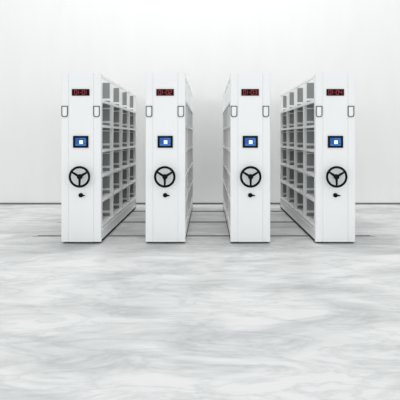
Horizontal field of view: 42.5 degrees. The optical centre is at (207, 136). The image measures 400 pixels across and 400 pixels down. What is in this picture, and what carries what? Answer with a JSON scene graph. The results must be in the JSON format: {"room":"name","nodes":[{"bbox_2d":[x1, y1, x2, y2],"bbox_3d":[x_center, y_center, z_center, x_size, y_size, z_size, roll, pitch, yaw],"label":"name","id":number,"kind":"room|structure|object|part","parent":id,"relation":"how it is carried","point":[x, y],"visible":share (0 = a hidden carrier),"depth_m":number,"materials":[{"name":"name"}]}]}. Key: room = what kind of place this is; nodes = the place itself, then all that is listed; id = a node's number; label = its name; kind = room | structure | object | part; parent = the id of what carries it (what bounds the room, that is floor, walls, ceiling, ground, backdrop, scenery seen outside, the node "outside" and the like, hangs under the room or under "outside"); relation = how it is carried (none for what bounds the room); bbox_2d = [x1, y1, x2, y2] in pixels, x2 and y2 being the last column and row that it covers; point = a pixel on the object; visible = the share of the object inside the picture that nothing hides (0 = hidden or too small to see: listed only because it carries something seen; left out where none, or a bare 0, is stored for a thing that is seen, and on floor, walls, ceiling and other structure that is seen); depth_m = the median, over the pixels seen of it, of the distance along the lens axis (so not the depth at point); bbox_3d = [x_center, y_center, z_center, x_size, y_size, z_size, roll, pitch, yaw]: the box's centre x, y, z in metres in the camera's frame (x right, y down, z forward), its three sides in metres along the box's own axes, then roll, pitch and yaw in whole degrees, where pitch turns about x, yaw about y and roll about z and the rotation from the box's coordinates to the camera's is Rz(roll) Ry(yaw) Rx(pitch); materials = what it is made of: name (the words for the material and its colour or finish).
{"room":"archive storage room","nodes":[
{"label":"archive storage room","id":0,"kind":"room"},
{"bbox_2d":[0,204,399,399],"bbox_3d":[0.000,1.500,4.135,22.000,0.100,14.270,0,0,0],"label":"floor","id":1,"kind":"structure","parent":0,"point":[113,318],"depth_m":4.32,"materials":[{"name":"white stone"}]},
{"bbox_2d":[57,221,295,222],"bbox_3d":[-0.060,1.443,8.740,5.000,0.014,0.068,0,0,0],"label":"rail","id":2,"kind":"object","parent":1,"relation":"on","point":[122,221],"visible":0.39,"depth_m":8.71,"materials":[{"name":"silver metal"}]},
{"bbox_2d":[61,73,135,241],"bbox_3d":[-1.728,0.282,8.659,0.556,2.308,3.521,0,0,0],"label":"shelving unit","id":3,"kind":"object","parent":2,"relation":"on","point":[98,118],"visible":1,"depth_m":7.00,"materials":[{"name":"white metal"}]},
{"bbox_3d":[-1.728,0.278,7.021,0.544,2.300,0.049,0,0,0],"label":"panel","id":4,"kind":"part","parent":3,"relation":"part of","materials":[{"name":"white metal"}]},
{"bbox_3d":[-1.728,-0.518,7.482,0.550,0.084,0.784,0,0,0],"label":"shelf","id":5,"kind":"part","parent":3,"relation":"part of","materials":[{"name":"white metal"}]},
{"bbox_3d":[-1.728,0.512,7.482,0.550,0.084,0.784,0,0,0],"label":"shelf","id":6,"kind":"part","parent":3,"relation":"part of","materials":[{"name":"white metal"}]},
{"bbox_3d":[-1.728,0.856,7.482,0.550,0.084,0.784,0,0,0],"label":"shelf","id":7,"kind":"part","parent":3,"relation":"part of","materials":[{"name":"white metal"}]},
{"bbox_3d":[-1.728,1.199,7.482,0.550,0.084,0.784,0,0,0],"label":"shelf","id":8,"kind":"part","parent":3,"relation":"part of","materials":[{"name":"white metal"}]},
{"bbox_3d":[-1.728,0.512,8.311,0.550,0.084,0.784,0,0,0],"label":"shelf","id":9,"kind":"part","parent":3,"relation":"part of","materials":[{"name":"white metal"}]},
{"bbox_3d":[-1.728,0.856,8.311,0.550,0.084,0.784,0,0,0],"label":"shelf","id":10,"kind":"part","parent":3,"relation":"part of","materials":[{"name":"white metal"}]},
{"bbox_3d":[-1.728,1.199,8.311,0.550,0.084,0.784,0,0,0],"label":"shelf","id":11,"kind":"part","parent":3,"relation":"part of","materials":[{"name":"white metal"}]},
{"bbox_3d":[-1.728,-0.834,8.725,0.544,0.032,3.360,0,0,0],"label":"frame","id":12,"kind":"part","parent":3,"relation":"part of","materials":[{"name":"white metal"}]},
{"bbox_3d":[-1.728,1.199,9.139,0.550,0.084,0.784,0,0,0],"label":"shelf","id":13,"kind":"part","parent":3,"relation":"part of","materials":[{"name":"white metal"}]},
{"bbox_2d":[145,73,192,241],"bbox_3d":[-0.580,0.282,8.659,0.556,2.308,3.521,0,0,0],"label":"shelving unit","id":14,"kind":"object","parent":2,"relation":"on","point":[169,96],"visible":1,"depth_m":7.00,"materials":[{"name":"white metal"}]},
{"bbox_2d":[223,73,269,241],"bbox_3d":[0.577,0.282,8.659,0.556,2.308,3.521,0,0,0],"label":"shelving unit","id":15,"kind":"object","parent":2,"relation":"on","point":[246,96],"visible":1,"depth_m":7.00,"materials":[{"name":"white metal"}]},
{"bbox_2d":[280,73,354,241],"bbox_3d":[1.735,0.282,8.659,0.556,2.308,3.521,0,0,0],"label":"shelving unit","id":16,"kind":"object","parent":2,"relation":"on","point":[317,118],"visible":1,"depth_m":7.00,"materials":[{"name":"white metal"}]},
{"bbox_3d":[1.735,1.199,9.139,0.550,0.084,0.784,0,0,0],"label":"shelf","id":17,"kind":"part","parent":16,"relation":"part of","materials":[{"name":"white metal"}]},
{"bbox_3d":[1.735,-0.834,8.725,0.544,0.032,3.360,0,0,0],"label":"frame","id":18,"kind":"part","parent":16,"relation":"part of","materials":[{"name":"white metal"}]},
{"bbox_3d":[1.735,0.512,8.311,0.550,0.084,0.784,0,0,0],"label":"shelf","id":19,"kind":"part","parent":16,"relation":"part of","materials":[{"name":"white metal"}]},
{"bbox_3d":[1.735,0.856,8.311,0.550,0.084,0.784,0,0,0],"label":"shelf","id":20,"kind":"part","parent":16,"relation":"part of","materials":[{"name":"white metal"}]},
{"bbox_3d":[1.735,1.199,8.311,0.550,0.084,0.784,0,0,0],"label":"shelf","id":21,"kind":"part","parent":16,"relation":"part of","materials":[{"name":"white metal"}]},
{"bbox_3d":[1.735,-0.518,7.482,0.550,0.084,0.784,0,0,0],"label":"shelf","id":22,"kind":"part","parent":16,"relation":"part of","materials":[{"name":"white metal"}]},
{"bbox_3d":[1.735,0.512,7.482,0.550,0.084,0.784,0,0,0],"label":"shelf","id":23,"kind":"part","parent":16,"relation":"part of","materials":[{"name":"white metal"}]},
{"bbox_3d":[1.735,0.856,7.482,0.550,0.084,0.784,0,0,0],"label":"shelf","id":24,"kind":"part","parent":16,"relation":"part of","materials":[{"name":"white metal"}]},
{"bbox_3d":[1.735,1.199,7.482,0.550,0.084,0.784,0,0,0],"label":"shelf","id":25,"kind":"part","parent":16,"relation":"part of","materials":[{"name":"white metal"}]},
{"bbox_3d":[1.735,0.278,7.021,0.544,2.300,0.049,0,0,0],"label":"panel","id":26,"kind":"part","parent":16,"relation":"part of","materials":[{"name":"white metal"}]},
{"bbox_2d":[32,235,375,236],"bbox_3d":[-0.060,1.443,7.520,5.000,0.014,0.068,0,0,0],"label":"rail","id":27,"kind":"object","parent":1,"relation":"on","point":[38,235],"visible":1,"depth_m":7.49,"materials":[{"name":"silver metal"}]},
{"bbox_2d":[132,211,283,211],"bbox_3d":[-0.060,1.443,10.000,5.000,0.014,0.068,0,0,0],"label":"rail","id":28,"kind":"object","parent":1,"relation":"on","point":[132,211],"visible":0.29,"depth_m":9.98,"materials":[{"name":"silver metal"}]},
{"bbox_2d":[0,0,399,202],"bbox_3d":[0.000,-1.550,11.170,22.000,6.000,0.200,0,0,0],"label":"wall","id":29,"kind":"structure","parent":0,"point":[292,41],"depth_m":11.07,"materials":[{"name":"white paint"}]},
{"bbox_2d":[0,203,399,203],"bbox_3d":[0.000,1.433,11.064,22.000,0.035,0.012,0,0,0],"label":"baseboard","id":30,"kind":"structure","parent":29,"relation":"attached to","point":[0,203],"depth_m":11.06,"materials":[{"name":"grey"}]}
]}

